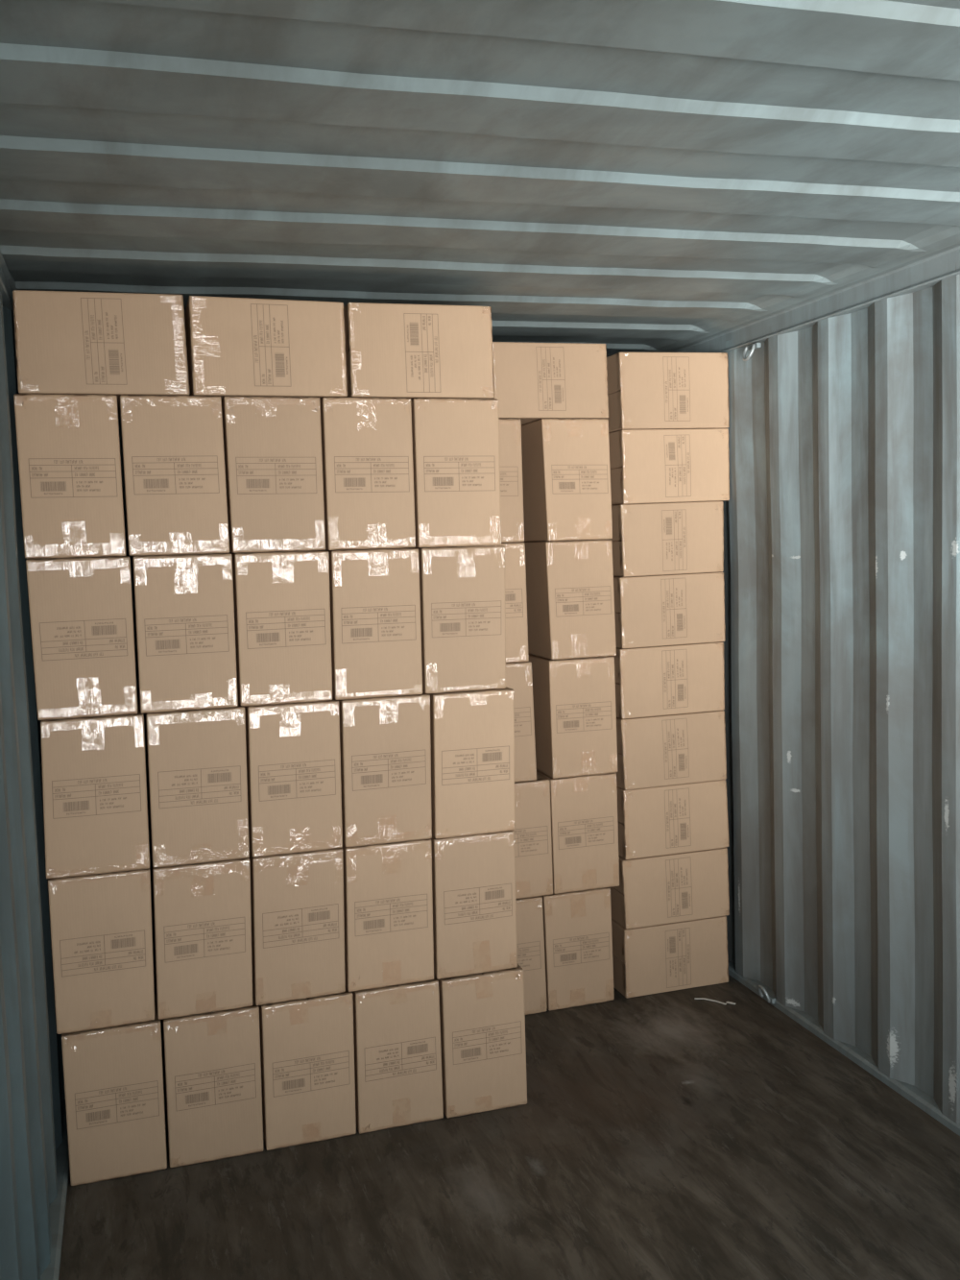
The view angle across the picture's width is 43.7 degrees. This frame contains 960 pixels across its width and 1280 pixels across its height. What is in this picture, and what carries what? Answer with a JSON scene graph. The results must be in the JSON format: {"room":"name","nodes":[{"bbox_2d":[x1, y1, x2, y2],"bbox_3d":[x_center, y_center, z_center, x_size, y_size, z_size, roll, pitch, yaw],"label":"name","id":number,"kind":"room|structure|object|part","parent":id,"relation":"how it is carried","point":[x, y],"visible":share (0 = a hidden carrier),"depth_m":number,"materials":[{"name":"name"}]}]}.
{"room":"shipping container interior","nodes":[
{"label":"shipping container interior","id":0,"kind":"room"},
{"bbox_2d":[0,288,65,1279],"bbox_3d":[-0.726,0.395,1.566,0.035,2.400,6.140,-3,5,-16],"label":"wall","id":1,"kind":"structure","parent":0,"point":[32,1081],"depth_m":2.77,"materials":[{"name":"metal"}]},
{"bbox_2d":[0,250,16,324],"bbox_3d":[-0.778,-0.797,1.470,0.082,0.070,6.150,-3,5,-16],"label":"trim","id":2,"kind":"structure","parent":1,"relation":"attached to","point":[7,285],"depth_m":3.10,"materials":[{"name":"paint"}]},
{"bbox_2d":[40,1099,69,1279],"bbox_3d":[-0.698,1.572,1.665,0.090,0.035,6.150,-3,5,-16],"label":"trim","id":3,"kind":"structure","parent":1,"relation":"attached to","point":[57,1208],"depth_m":3.07,"materials":[{"name":"paint"}]},
{"bbox_2d":[118,355,610,950],"bbox_3d":[-0.418,0.087,4.832,2.492,2.460,0.041,-3,5,-16],"label":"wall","id":4,"kind":"structure","parent":0,"point":[119,421],"depth_m":4.53,"materials":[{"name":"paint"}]},
{"bbox_2d":[0,0,959,355],"bbox_3d":[0.415,-0.911,1.774,2.412,0.035,6.075,-3,5,-16],"label":"ceiling","id":5,"kind":"structure","parent":0,"point":[625,176],"depth_m":2.32,"materials":[{"name":"paint"}]},
{"bbox_2d":[58,974,959,1279],"bbox_3d":[0.482,1.539,2.016,2.492,0.030,6.160,-3,5,-16],"label":"floor","id":6,"kind":"structure","parent":0,"point":[672,1135],"depth_m":3.17,"materials":[{"name":"brown wood"}]},
{"bbox_2d":[61,950,167,1185],"bbox_3d":[-1.075,1.237,3.543,0.272,0.421,0.624,-3,5,-18],"label":"carton","id":7,"kind":"object","parent":6,"relation":"on","point":[113,1075],"visible":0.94,"depth_m":3.25,"materials":[{"name":"brown cardboard"}]},
{"bbox_2d":[48,868,154,1034],"bbox_3d":[-1.097,0.816,3.512,0.278,0.422,0.624,-3,5,-18],"label":"carton","id":8,"kind":"object","parent":7,"relation":"on","point":[101,924],"visible":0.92,"depth_m":3.22,"materials":[{"name":"brown cardboard"}]},
{"bbox_2d":[40,689,149,879],"bbox_3d":[-1.110,0.394,3.478,0.286,0.422,0.624,-3,5,-18],"label":"carton","id":9,"kind":"object","parent":8,"relation":"on","point":[94,784],"visible":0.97,"depth_m":3.18,"materials":[{"name":"brown cardboard"}]},
{"bbox_2d":[25,555,137,720],"bbox_3d":[-1.129,-0.026,3.442,0.275,0.421,0.624,-3,5,-18],"label":"carton","id":10,"kind":"object","parent":9,"relation":"on","point":[82,618],"visible":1,"depth_m":3.15,"materials":[{"name":"brown cardboard"}]},
{"bbox_2d":[13,393,125,558],"bbox_3d":[-1.149,-0.446,3.405,0.270,0.422,0.625,-3,5,-18],"label":"carton","id":11,"kind":"object","parent":10,"relation":"on","point":[69,459],"visible":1,"depth_m":3.11,"materials":[{"name":"brown cardboard"}]},
{"bbox_2d":[12,289,190,419],"bbox_3d":[-1.067,-0.793,3.409,0.444,0.263,0.625,-3,5,-18],"label":"carton","id":12,"kind":"object","parent":11,"relation":"on","point":[67,343],"visible":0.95,"depth_m":3.11,"materials":[{"name":"brown cardboard"}]},
{"bbox_2d":[161,994,264,1167],"bbox_3d":[-0.824,1.222,3.623,0.279,0.420,0.624,-3,5,-18],"label":"carton","id":13,"kind":"object","parent":6,"relation":"on","point":[212,1064],"visible":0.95,"depth_m":3.33,"materials":[{"name":"brown cardboard"}]},
{"bbox_2d":[148,821,252,1019],"bbox_3d":[-0.846,0.801,3.593,0.285,0.422,0.624,-3,5,-18],"label":"carton","id":14,"kind":"object","parent":13,"relation":"on","point":[202,913],"visible":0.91,"depth_m":3.30,"materials":[{"name":"brown cardboard"}]},
{"bbox_2d":[144,702,249,868],"bbox_3d":[-0.852,0.380,3.560,0.282,0.423,0.624,-3,5,-18],"label":"carton","id":15,"kind":"object","parent":14,"relation":"on","point":[197,779],"visible":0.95,"depth_m":3.27,"materials":[{"name":"brown cardboard"}]},
{"bbox_2d":[132,553,238,713],"bbox_3d":[-0.877,-0.040,3.522,0.276,0.421,0.625,-3,5,-18],"label":"carton","id":16,"kind":"object","parent":15,"relation":"on","point":[184,605],"visible":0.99,"depth_m":3.23,"materials":[{"name":"brown cardboard"}]},
{"bbox_2d":[120,394,229,555],"bbox_3d":[-0.897,-0.460,3.486,0.280,0.422,0.624,-3,5,-18],"label":"carton","id":17,"kind":"object","parent":16,"relation":"on","point":[173,446],"visible":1,"depth_m":3.19,"materials":[{"name":"brown cardboard"}]},
{"bbox_2d":[258,987,356,1150],"bbox_3d":[-0.571,1.208,3.704,0.281,0.420,0.625,-3,5,-18],"label":"carton","id":18,"kind":"object","parent":6,"relation":"on","point":[307,1045],"visible":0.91,"depth_m":3.41,"materials":[{"name":"brown cardboard"}]},
{"bbox_2d":[248,847,345,1005],"bbox_3d":[-0.595,0.787,3.672,0.282,0.421,0.625,-3,5,-18],"label":"carton","id":19,"kind":"object","parent":18,"relation":"on","point":[297,899],"visible":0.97,"depth_m":3.38,"materials":[{"name":"brown cardboard"}]},
{"bbox_2d":[244,697,342,857],"bbox_3d":[-0.600,0.366,3.641,0.278,0.423,0.625,-3,5,-18],"label":"carton","id":20,"kind":"object","parent":19,"relation":"on","point":[294,750],"visible":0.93,"depth_m":3.35,"materials":[{"name":"brown cardboard"}]},
{"bbox_2d":[230,551,332,706],"bbox_3d":[-0.625,-0.054,3.602,0.277,0.421,0.625,-3,5,-18],"label":"carton","id":21,"kind":"object","parent":20,"relation":"on","point":[281,599],"visible":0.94,"depth_m":3.31,"materials":[{"name":"brown cardboard"}]},
{"bbox_2d":[221,396,325,553],"bbox_3d":[-0.643,-0.473,3.567,0.276,0.422,0.625,-3,5,-18],"label":"carton","id":22,"kind":"object","parent":21,"relation":"on","point":[273,445],"visible":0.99,"depth_m":3.27,"materials":[{"name":"brown cardboard"}]},
{"bbox_2d":[184,295,347,400],"bbox_3d":[-0.656,-0.815,3.540,0.434,0.262,0.624,-3,5,-18],"label":"carton","id":23,"kind":"object","parent":22,"relation":"on","point":[236,347],"visible":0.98,"depth_m":3.24,"materials":[{"name":"brown cardboard"}]},
{"bbox_2d":[351,975,443,1134],"bbox_3d":[-0.322,1.193,3.782,0.272,0.420,0.625,-3,5,-18],"label":"carton","id":24,"kind":"object","parent":6,"relation":"on","point":[398,1078],"visible":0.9,"depth_m":3.49,"materials":[{"name":"brown cardboard"}]},
{"bbox_2d":[341,838,434,991],"bbox_3d":[-0.346,0.773,3.752,0.279,0.420,0.624,-3,5,-18],"label":"carton","id":25,"kind":"object","parent":24,"relation":"on","point":[388,897],"visible":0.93,"depth_m":3.46,"materials":[{"name":"brown cardboard"}]},
{"bbox_2d":[338,692,432,846],"bbox_3d":[-0.349,0.352,3.720,0.280,0.423,0.625,-3,5,-18],"label":"carton","id":26,"kind":"object","parent":25,"relation":"on","point":[385,746],"visible":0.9,"depth_m":3.42,"materials":[{"name":"brown cardboard"}]},
{"bbox_2d":[311,548,422,700],"bbox_3d":[-0.376,-0.068,3.682,0.274,0.420,0.624,-3,5,-18],"label":"carton","id":27,"kind":"object","parent":26,"relation":"on","point":[375,631],"visible":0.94,"depth_m":3.38,"materials":[{"name":"brown cardboard"}]},
{"bbox_2d":[319,397,415,550],"bbox_3d":[-0.394,-0.487,3.646,0.269,0.422,0.625,-3,5,-18],"label":"carton","id":28,"kind":"object","parent":27,"relation":"on","point":[367,444],"visible":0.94,"depth_m":3.35,"materials":[{"name":"brown cardboard"}]},
{"bbox_2d":[434,964,527,1117],"bbox_3d":[-0.070,1.179,3.857,0.270,0.420,0.625,-3,5,-18],"label":"carton","id":29,"kind":"object","parent":6,"relation":"on","point":[482,1017],"visible":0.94,"depth_m":3.56,"materials":[{"name":"brown cardboard"}]},
{"bbox_2d":[430,830,517,979],"bbox_3d":[-0.097,0.759,3.828,0.270,0.420,0.625,-3,5,-18],"label":"carton","id":30,"kind":"object","parent":29,"relation":"on","point":[474,900],"visible":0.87,"depth_m":3.53,"materials":[{"name":"brown cardboard"}]},
{"bbox_2d":[428,686,515,838],"bbox_3d":[-0.101,0.339,3.789,0.271,0.423,0.624,-3,5,-18],"label":"carton","id":31,"kind":"object","parent":30,"relation":"on","point":[472,732],"visible":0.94,"depth_m":3.49,"materials":[{"name":"brown cardboard"}]},
{"bbox_2d":[410,545,506,694],"bbox_3d":[-0.128,-0.081,3.761,0.272,0.420,0.625,-3,5,-18],"label":"carton","id":32,"kind":"object","parent":31,"relation":"on","point":[462,589],"visible":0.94,"depth_m":3.46,"materials":[{"name":"brown cardboard"}]},
{"bbox_2d":[410,398,501,547],"bbox_3d":[-0.147,-0.500,3.725,0.270,0.422,0.625,-3,5,-18],"label":"carton","id":33,"kind":"object","parent":32,"relation":"on","point":[456,465],"visible":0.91,"depth_m":3.43,"materials":[{"name":"brown cardboard"}]},
{"bbox_2d":[343,302,494,400],"bbox_3d":[-0.248,-0.836,3.670,0.435,0.261,0.625,-3,5,-18],"label":"carton","id":34,"kind":"object","parent":33,"relation":"on","point":[399,350],"visible":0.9,"depth_m":3.37,"materials":[{"name":"brown cardboard"}]},
{"bbox_2d":[516,895,546,1014],"bbox_3d":[0.024,1.116,4.558,0.279,0.425,0.624,-3,5,-18],"label":"carton","id":35,"kind":"object","parent":6,"relation":"on","point":[530,938],"visible":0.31,"depth_m":4.29,"materials":[{"name":"brown cardboard"}]},
{"bbox_2d":[514,772,553,898],"bbox_3d":[0.048,0.692,4.539,0.275,0.419,0.625,-3,5,-18],"label":"carton","id":36,"kind":"object","parent":35,"relation":"on","point":[533,844],"visible":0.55,"depth_m":4.26,"materials":[{"name":"brown cardboard"}]},
{"bbox_2d":[506,661,536,782],"bbox_3d":[-0.016,0.274,4.489,0.280,0.423,0.625,-3,5,-18],"label":"carton","id":37,"kind":"object","parent":36,"relation":"on","point":[519,675],"visible":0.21,"depth_m":4.22,"materials":[{"name":"brown cardboard"}]},
{"bbox_2d":[477,542,529,663],"bbox_3d":[-0.044,-0.146,4.447,0.275,0.418,0.625,-3,5,-18],"label":"carton","id":38,"kind":"object","parent":37,"relation":"on","point":[517,630],"visible":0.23,"depth_m":4.18,"materials":[{"name":"brown cardboard"}]},
{"bbox_2d":[499,418,524,542],"bbox_3d":[-0.060,-0.568,4.413,0.273,0.425,0.624,-3,5,-18],"label":"carton","id":39,"kind":"object","parent":38,"relation":"on","point":[510,429],"visible":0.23,"depth_m":4.14,"materials":[{"name":"brown cardboard"}]},
{"bbox_2d":[490,341,608,425],"bbox_3d":[0.162,-0.924,4.460,0.448,0.260,0.624,-3,5,-18],"label":"carton","id":40,"kind":"object","parent":39,"relation":"on","point":[533,381],"visible":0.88,"depth_m":4.16,"materials":[{"name":"brown cardboard"}]},
{"bbox_2d":[541,887,613,1011],"bbox_3d":[0.276,1.101,4.642,0.280,0.425,0.624,-3,5,-18],"label":"carton","id":41,"kind":"object","parent":6,"relation":"on","point":[577,925],"visible":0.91,"depth_m":4.34,"materials":[{"name":"brown cardboard"}]},
{"bbox_2d":[536,770,619,893],"bbox_3d":[0.295,0.677,4.620,0.274,0.419,0.625,-3,5,-18],"label":"carton","id":42,"kind":"object","parent":41,"relation":"on","point":[583,809],"visible":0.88,"depth_m":4.32,"materials":[{"name":"brown cardboard"}]},
{"bbox_2d":[528,653,617,778],"bbox_3d":[0.286,0.256,4.581,0.271,0.423,0.624,-3,5,-18],"label":"carton","id":43,"kind":"object","parent":42,"relation":"on","point":[575,714],"visible":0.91,"depth_m":4.29,"materials":[{"name":"brown cardboard"}]},
{"bbox_2d":[501,539,616,659],"bbox_3d":[0.275,-0.165,4.551,0.276,0.418,0.624,-3,5,-18],"label":"carton","id":44,"kind":"object","parent":43,"relation":"on","point":[570,596],"visible":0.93,"depth_m":4.26,"materials":[{"name":"brown cardboard"}]},
{"bbox_2d":[521,418,612,541],"bbox_3d":[0.259,-0.586,4.513,0.275,0.425,0.625,-3,5,-18],"label":"carton","id":45,"kind":"object","parent":44,"relation":"on","point":[567,470],"visible":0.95,"depth_m":4.22,"materials":[{"name":"brown cardboard"}]},
{"bbox_2d":[611,916,728,998],"bbox_3d":[0.652,1.162,4.769,0.446,0.259,0.624,-3,5,-18],"label":"carton","id":46,"kind":"object","parent":6,"relation":"on","point":[673,956],"visible":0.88,"depth_m":4.47,"materials":[{"name":"brown cardboard"}]},
{"bbox_2d":[609,847,729,929],"bbox_3d":[0.646,0.904,4.749,0.455,0.260,0.624,-3,5,-18],"label":"carton","id":47,"kind":"object","parent":46,"relation":"on","point":[690,885],"visible":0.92,"depth_m":4.45,"materials":[{"name":"brown cardboard"}]},
{"bbox_2d":[616,779,729,859],"bbox_3d":[0.645,0.643,4.732,0.448,0.259,0.624,-3,5,-18],"label":"carton","id":48,"kind":"object","parent":47,"relation":"on","point":[656,821],"visible":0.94,"depth_m":4.43,"materials":[{"name":"brown cardboard"}]},
{"bbox_2d":[616,710,726,790],"bbox_3d":[0.632,0.384,4.704,0.445,0.262,0.625,-3,5,-18],"label":"carton","id":49,"kind":"object","parent":48,"relation":"on","point":[683,748],"visible":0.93,"depth_m":4.40,"materials":[{"name":"brown cardboard"}]},
{"bbox_2d":[611,641,724,719],"bbox_3d":[0.623,0.126,4.685,0.440,0.257,0.625,-3,5,-18],"label":"carton","id":50,"kind":"object","parent":49,"relation":"on","point":[665,680],"visible":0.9,"depth_m":4.38,"materials":[{"name":"brown cardboard"}]},
{"bbox_2d":[613,572,725,648],"bbox_3d":[0.622,-0.131,4.668,0.439,0.261,0.625,-3,5,-18],"label":"carton","id":51,"kind":"object","parent":50,"relation":"on","point":[686,608],"visible":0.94,"depth_m":4.37,"materials":[{"name":"brown cardboard"}]},
{"bbox_2d":[581,501,724,577],"bbox_3d":[0.618,-0.390,4.648,0.432,0.264,0.625,-3,5,-18],"label":"carton","id":52,"kind":"object","parent":51,"relation":"on","point":[673,538],"visible":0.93,"depth_m":4.35,"materials":[{"name":"brown cardboard"}]},
{"bbox_2d":[608,428,729,505],"bbox_3d":[0.627,-0.652,4.630,0.446,0.267,0.625,-3,5,-18],"label":"carton","id":53,"kind":"object","parent":52,"relation":"on","point":[647,466],"visible":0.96,"depth_m":4.33,"materials":[{"name":"brown cardboard"}]},
{"bbox_2d":[606,352,729,433],"bbox_3d":[0.617,-0.920,4.604,0.453,0.275,0.624,-3,5,-18],"label":"carton","id":54,"kind":"object","parent":53,"relation":"on","point":[646,390],"visible":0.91,"depth_m":4.31,"materials":[{"name":"brown cardboard"}]},
{"bbox_2d":[694,997,726,1004],"bbox_3d":[0.843,1.316,4.374,0.122,0.003,0.019,1,5,31],"label":"plastic sliver","id":55,"kind":"object","parent":6,"relation":"on","point":[694,998],"visible":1,"depth_m":4.38,"materials":[{"name":"white plastic"}]},
{"bbox_2d":[720,265,959,1123],"bbox_3d":[1.619,0.263,2.248,0.038,2.400,6.140,-3,5,-16],"label":"wall","id":56,"kind":"structure","parent":0,"point":[841,570],"depth_m":3.77,"materials":[{"name":"metal"}]},
{"bbox_2d":[743,342,760,361],"bbox_3d":[0.944,-1.003,4.181,0.046,0.060,0.068,-3,5,-16],"label":"ring","id":57,"kind":"object","parent":56,"relation":"attached to","point":[753,347],"visible":1,"depth_m":4.16,"materials":[{"name":"silver metal"}]},
{"bbox_3d":[0.936,-1.000,4.179,0.029,0.056,0.066,-3,5,-16],"label":"ring rod","id":58,"kind":"part","parent":57,"relation":"part of","materials":[{"name":"silver metal"}]},
{"bbox_3d":[0.958,-1.024,4.184,0.016,0.018,0.068,-3,5,-16],"label":"mounting plate","id":59,"kind":"part","parent":57,"relation":"part of","materials":[{"name":"paint"}]},
{"bbox_2d":[758,985,775,1003],"bbox_3d":[1.030,1.273,4.321,0.046,0.060,0.068,-3,5,-16],"label":"ring","id":60,"kind":"object","parent":56,"relation":"attached to","point":[765,995],"visible":1,"depth_m":4.30,"materials":[{"name":"silver metal"}]},
{"bbox_3d":[1.022,1.272,4.319,0.029,0.056,0.066,-3,5,-16],"label":"ring rod","id":61,"kind":"part","parent":60,"relation":"part of","materials":[{"name":"silver metal"}]},
{"bbox_3d":[1.046,1.293,4.327,0.016,0.018,0.068,-3,5,-16],"label":"mounting plate","id":62,"kind":"part","parent":60,"relation":"part of","materials":[{"name":"paint"}]},
{"bbox_2d":[673,245,959,352],"bbox_3d":[1.590,-0.930,2.158,0.082,0.070,6.150,-3,5,-16],"label":"top rail","id":63,"kind":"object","parent":56,"relation":"attached to","point":[924,274],"depth_m":3.67,"materials":[{"name":"metal"}]},
{"bbox_2d":[728,960,959,1135],"bbox_3d":[1.670,1.439,2.353,0.076,0.035,6.150,-3,5,-16],"label":"trim","id":64,"kind":"structure","parent":56,"relation":"attached to","point":[917,1097],"depth_m":3.82,"materials":[{"name":"paint"}]}
]}

